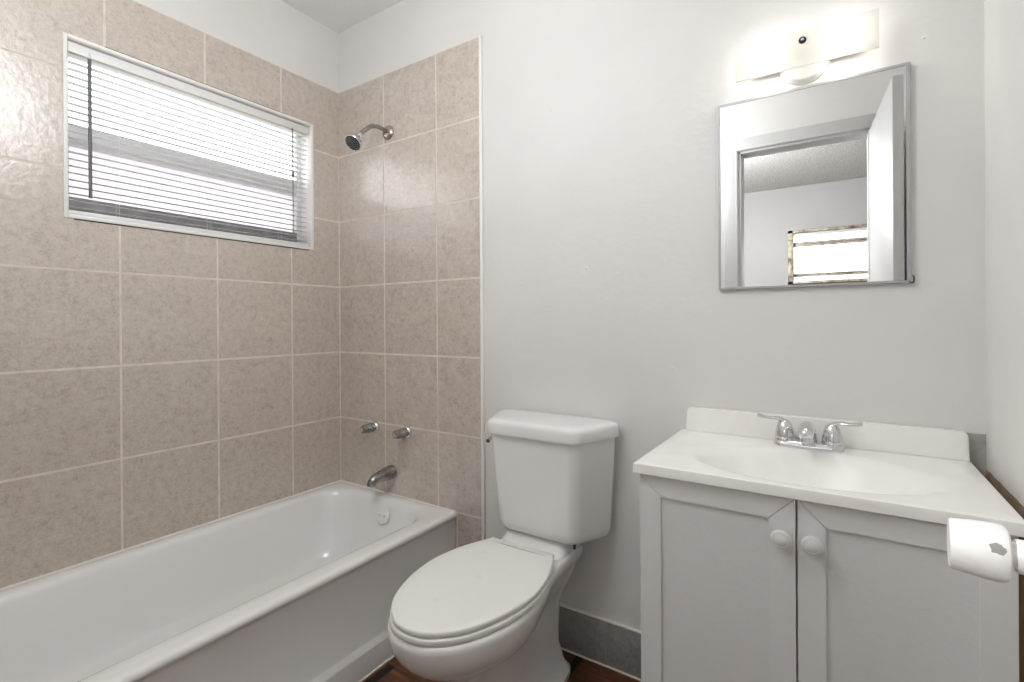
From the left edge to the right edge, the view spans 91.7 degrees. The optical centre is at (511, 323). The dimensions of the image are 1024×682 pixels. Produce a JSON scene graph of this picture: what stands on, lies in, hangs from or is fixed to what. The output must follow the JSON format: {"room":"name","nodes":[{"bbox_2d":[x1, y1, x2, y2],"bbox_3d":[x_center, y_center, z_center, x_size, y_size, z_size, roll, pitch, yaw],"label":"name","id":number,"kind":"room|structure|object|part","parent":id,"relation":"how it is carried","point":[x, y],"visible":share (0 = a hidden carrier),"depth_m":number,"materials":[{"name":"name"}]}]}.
{"room":"bathroom","nodes":[
{"label":"bathroom","id":0,"kind":"room"},
{"bbox_2d":[134,0,338,92],"bbox_3d":[-1.330,-0.124,1.734,0.141,2.515,1.630,0,0,33],"label":"wall","id":1,"kind":"structure","parent":0,"point":[276,32],"depth_m":2.09,"materials":[{"name":"paint"}]},
{"bbox_2d":[0,0,339,587],"bbox_3d":[-1.239,-0.168,1.737,0.009,1.848,1.524,0,0,33],"label":"wall tile","id":2,"kind":"structure","parent":1,"relation":"attached to","point":[154,384],"depth_m":1.68,"materials":[{"name":"beige tile"}]},
{"bbox_2d":[62,32,313,249],"bbox_3d":[-1.199,-0.611,1.925,0.154,0.574,0.867,0,0,33],"label":"window","id":3,"kind":"structure","parent":1,"relation":"in","point":[309,205],"depth_m":1.86,"materials":[{"name":"white plastic"}]},
{"bbox_3d":[-1.221,-0.497,1.940,0.004,0.191,0.809,0,0,33],"label":"pane","id":4,"kind":"part","parent":3,"relation":"part of","materials":[{"name":"clear glass"}]},
{"bbox_3d":[-1.216,-0.613,1.937,0.048,0.062,0.803,0,0,33],"label":"meeting rail","id":5,"kind":"part","parent":3,"relation":"part of","materials":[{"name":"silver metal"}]},
{"bbox_3d":[-1.217,-0.375,1.938,0.043,0.070,0.803,0,0,33],"label":"rail","id":6,"kind":"part","parent":3,"relation":"part of","materials":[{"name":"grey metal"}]},
{"bbox_2d":[67,41,308,246],"bbox_3d":[-1.154,-0.611,1.894,0.041,0.538,0.835,0,0,33],"label":"window blind","id":7,"kind":"object","parent":3,"relation":"attached to","point":[76,51],"visible":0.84,"depth_m":1.80,"materials":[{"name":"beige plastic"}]},
{"bbox_3d":[-1.317,-0.601,1.657,0.028,0.500,0.001,0,0,33],"label":"ladder cord","id":8,"kind":"part","parent":7,"relation":"part of","materials":[{"name":"white fabric"}]},
{"bbox_3d":[-1.157,-0.349,1.897,0.022,0.014,0.835,0,0,33],"label":"rail","id":9,"kind":"part","parent":7,"relation":"part of","materials":[{"name":"white plastic"}]},
{"bbox_3d":[-1.159,-0.602,1.897,0.028,0.500,0.001,0,0,33],"label":"ladder cord","id":10,"kind":"part","parent":7,"relation":"part of","materials":[{"name":"white fabric"}]},
{"bbox_3d":[-1.000,-0.603,2.137,0.028,0.500,0.001,0,0,33],"label":"ladder cord","id":11,"kind":"part","parent":7,"relation":"part of","materials":[{"name":"white fabric"}]},
{"bbox_3d":[-0.956,-0.624,2.168,0.004,0.460,0.004,0,0,33],"label":"lift cord","id":12,"kind":"part","parent":7,"relation":"part of","materials":[{"name":"white fabric"}]},
{"bbox_2d":[281,0,402,32],"bbox_3d":[-0.300,-1.417,1.136,2.531,0.060,1.780,0,0,33],"label":"ceiling","id":13,"kind":"structure","parent":0,"point":[337,15],"depth_m":2.19,"materials":[{"name":"white paint"}]},
{"bbox_2d":[363,650,640,681],"bbox_3d":[-0.469,1.161,-0.518,4.050,0.060,4.750,0,0,33],"label":"floor","id":14,"kind":"structure","parent":0,"point":[581,669],"depth_m":1.59,"materials":[{"name":"brown wood"}]},
{"bbox_2d":[0,480,456,681],"bbox_3d":[-0.926,0.938,1.535,0.729,0.386,1.513,0,0,33],"label":"bathtub","id":15,"kind":"object","parent":14,"relation":"on","point":[303,586],"visible":0.95,"depth_m":1.57,"materials":[{"name":"white ceramic"}]},
{"bbox_3d":[-0.543,0.809,2.091,0.072,0.069,0.025,0,0,33],"label":"overflow plate","id":16,"kind":"part","parent":15,"relation":"part of","materials":[{"name":"white ceramic"}]},
{"bbox_2d":[387,409,619,681],"bbox_3d":[-0.034,0.720,1.417,0.459,0.812,0.718,0,0,33],"label":"toilet","id":17,"kind":"object","parent":14,"relation":"on","point":[487,610],"visible":1,"depth_m":1.48,"materials":[{"name":"white porcelain"},{"name":"painted plastic"},{"name":"chrome metal"}]},
{"bbox_3d":[-0.108,0.716,1.334,0.354,0.015,0.496,0,0,33],"label":"seat","id":18,"kind":"part","parent":17,"relation":"part of","materials":[{"name":"paint"}]},
{"bbox_3d":[-0.105,0.699,1.339,0.350,0.015,0.500,0,0,33],"label":"seat lid","id":19,"kind":"part","parent":17,"relation":"part of","materials":[{"name":"paint"}]},
{"bbox_3d":[-0.051,0.925,1.420,0.353,0.402,0.702,0,0,33],"label":"bowl","id":20,"kind":"part","parent":17,"relation":"part of","materials":[{"name":"white ceramic"}]},
{"bbox_3d":[0.107,0.522,1.632,0.434,0.334,0.186,0,0,33],"label":"tank","id":21,"kind":"part","parent":17,"relation":"part of","materials":[{"name":"white ceramic"}]},
{"bbox_3d":[0.104,0.335,1.630,0.459,0.046,0.208,0,0,33],"label":"tank lid","id":22,"kind":"part","parent":17,"relation":"part of","materials":[{"name":"white ceramic"}]},
{"bbox_2d":[640,474,1023,681],"bbox_3d":[0.674,0.731,1.113,0.658,0.783,0.433,0,0,33],"label":"vanity cabinet","id":23,"kind":"object","parent":14,"relation":"on","point":[737,585],"visible":0.84,"depth_m":0.96,"materials":[{"name":"white paint"}]},
{"bbox_3d":[0.429,0.695,1.060,0.224,0.620,0.006,0,0,33],"label":"panel","id":24,"kind":"part","parent":23,"relation":"part of","materials":[{"name":"white paint"}]},
{"bbox_3d":[0.429,0.695,1.059,0.310,0.706,0.016,0,0,33],"label":"door","id":25,"kind":"part","parent":23,"relation":"part of","materials":[{"name":"white paint"}]},
{"bbox_3d":[0.524,0.419,0.968,0.037,0.037,0.028,0,0,33],"label":"knob","id":26,"kind":"part","parent":23,"relation":"part of","materials":[{"name":"white paint"}]},
{"bbox_3d":[0.568,0.418,0.939,0.037,0.037,0.028,0,0,33],"label":"knob","id":27,"kind":"part","parent":23,"relation":"part of","materials":[{"name":"white paint"}]},
{"bbox_2d":[633,407,1023,537],"bbox_3d":[0.663,0.342,1.136,0.642,0.188,0.431,0,0,33],"label":"sink","id":28,"kind":"object","parent":23,"relation":"in","point":[928,474],"visible":0.73,"depth_m":1.15,"materials":[{"name":"ceramic"}]},
{"bbox_2d":[757,413,862,451],"bbox_3d":[0.732,0.275,1.232,0.229,0.080,0.131,0,0,33],"label":"sink faucet","id":29,"kind":"object","parent":28,"relation":"on","point":[832,440],"visible":1,"depth_m":1.23,"materials":[{"name":"silver metal"}]},
{"bbox_3d":[0.682,0.251,1.299,0.075,0.031,0.020,0,0,14],"label":"lever","id":30,"kind":"part","parent":29,"relation":"part of","materials":[{"name":"silver metal"}]},
{"bbox_3d":[0.710,0.276,1.294,0.047,0.055,0.047,0,0,33],"label":"handle","id":31,"kind":"part","parent":29,"relation":"part of","materials":[{"name":"silver metal"}]},
{"bbox_3d":[0.732,0.275,1.232,0.044,0.066,0.131,0,0,33],"label":"spout","id":32,"kind":"part","parent":29,"relation":"part of","materials":[{"name":"silver metal"}]},
{"bbox_3d":[0.754,0.307,1.265,0.156,0.017,0.052,0,0,33],"label":"plate","id":33,"kind":"part","parent":29,"relation":"part of","materials":[{"name":"silver metal"}]},
{"bbox_3d":[0.797,0.276,1.236,0.047,0.055,0.047,0,0,33],"label":"handle","id":34,"kind":"part","parent":29,"relation":"part of","materials":[{"name":"silver metal"}]},
{"bbox_3d":[0.813,0.251,1.213,0.020,0.031,0.075,0,0,-37],"label":"lever","id":35,"kind":"part","parent":29,"relation":"part of","materials":[{"name":"silver metal"}]},
{"bbox_3d":[0.690,0.694,0.887,0.222,0.620,0.006,0,0,33],"label":"panel","id":36,"kind":"part","parent":23,"relation":"part of","materials":[{"name":"white paint"}]},
{"bbox_3d":[0.689,0.694,0.887,0.308,0.706,0.016,0,0,33],"label":"door","id":37,"kind":"part","parent":23,"relation":"part of","materials":[{"name":"white paint"}]},
{"bbox_2d":[338,0,985,629],"bbox_3d":[0.157,-0.133,1.817,2.531,2.515,0.152,0,0,33],"label":"wall","id":38,"kind":"structure","parent":0,"point":[620,176],"depth_m":1.53,"materials":[{"name":"paint"}]},
{"bbox_2d":[338,158,340,479],"bbox_3d":[-0.819,-0.018,2.361,0.005,1.540,0.005,0,0,33],"label":"trim","id":39,"kind":"structure","parent":38,"relation":"attached to","point":[338,158],"depth_m":2.36,"materials":[{"name":"beige tile"}]},
{"bbox_2d":[339,36,481,548],"bbox_3d":[-0.467,0.015,2.136,0.838,2.225,0.009,0,0,33],"label":"wall tile","id":40,"kind":"structure","parent":38,"relation":"attached to","point":[410,200],"depth_m":2.09,"materials":[{"name":"beige tile"}]},
{"bbox_2d":[345,124,392,150],"bbox_3d":[-0.609,-0.792,2.103,0.075,0.145,0.204,0,0,40],"label":"shower head","id":41,"kind":"object","parent":40,"relation":"attached to","point":[353,141],"visible":1,"depth_m":2.07},
{"bbox_3d":[-0.591,-0.819,2.123,0.141,0.070,0.024,0,0,-43],"label":"shower arm","id":42,"kind":"part","parent":41,"relation":"part of","materials":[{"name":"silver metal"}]},
{"bbox_2d":[360,421,378,432],"bbox_3d":[-0.635,0.465,2.197,0.055,0.055,0.078,0,0,33],"label":"handle","id":43,"kind":"object","parent":40,"relation":"attached to","point":[371,427],"visible":1,"depth_m":2.19,"materials":[{"name":"silver metal"}]},
{"bbox_2d":[367,465,396,487],"bbox_3d":[-0.560,0.654,2.118,0.060,0.070,0.132,0,0,33],"label":"tub spout","id":44,"kind":"object","parent":40,"relation":"attached to","point":[389,472],"visible":1,"depth_m":2.11,"materials":[{"name":"silver metal"}]},
{"bbox_2d":[392,426,411,438],"bbox_3d":[-0.468,0.464,2.087,0.055,0.055,0.078,0,0,33],"label":"handle","id":45,"kind":"object","parent":40,"relation":"attached to","point":[405,432],"visible":1,"depth_m":2.08,"materials":[{"name":"silver metal"}]},
{"bbox_2d":[479,35,484,539],"bbox_3d":[-0.114,0.012,1.902,0.012,2.227,0.010,0,0,33],"label":"trim","id":46,"kind":"structure","parent":38,"relation":"attached to","point":[480,36],"depth_m":1.90,"materials":[{"name":"white plastic"}]},
{"bbox_2d":[559,603,640,680],"bbox_3d":[0.486,1.046,1.510,1.413,0.153,0.014,0,0,33],"label":"baseboard","id":47,"kind":"structure","parent":38,"relation":"attached to","point":[610,644],"depth_m":1.63,"materials":[{"name":"grey tile"}]},
{"bbox_2d":[736,8,878,84],"bbox_3d":[0.753,-0.694,1.284,0.313,0.120,0.080,0,0,33],"label":"vanity light","id":48,"kind":"object","parent":38,"relation":"attached to","point":[800,57],"visible":1,"depth_m":1.26,"materials":[{"name":"white glass"}]},
{"bbox_2d":[718,62,914,289],"bbox_3d":[0.778,-0.360,1.308,0.440,0.530,0.015,0,0,33],"label":"wall mirror","id":49,"kind":"object","parent":38,"relation":"attached to","point":[814,180],"visible":1,"depth_m":1.29,"materials":[{"name":"silver mirror"}]},
{"bbox_2d":[686,407,969,460],"bbox_3d":[0.781,0.281,1.306,0.627,0.069,0.018,0,0,33],"label":"backsplash","id":50,"kind":"structure","parent":38,"relation":"attached to","point":[952,444],"depth_m":1.24,"materials":[{"name":"ceramic"}]},
{"bbox_2d":[984,0,1023,518],"bbox_3d":[0.673,-0.134,0.411,0.120,2.515,1.630,0,0,33],"label":"wall","id":51,"kind":"structure","parent":0,"point":[1003,19],"depth_m":0.99,"materials":[{"name":"paint"}]},
{"bbox_3d":[-0.744,-0.126,0.434,2.270,2.515,0.106,0,0,33],"label":"wall","id":52,"kind":"structure","parent":0,"visible":0},
{"bbox_2d":[947,518,1023,582],"bbox_3d":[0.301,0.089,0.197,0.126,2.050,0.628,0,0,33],"label":"toilet paper roll","id":53,"kind":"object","parent":52,"relation":"in","point":[983,549],"depth_m":0.42,"materials":[{"name":"paper"},{"name":"cardboard"}]}
]}

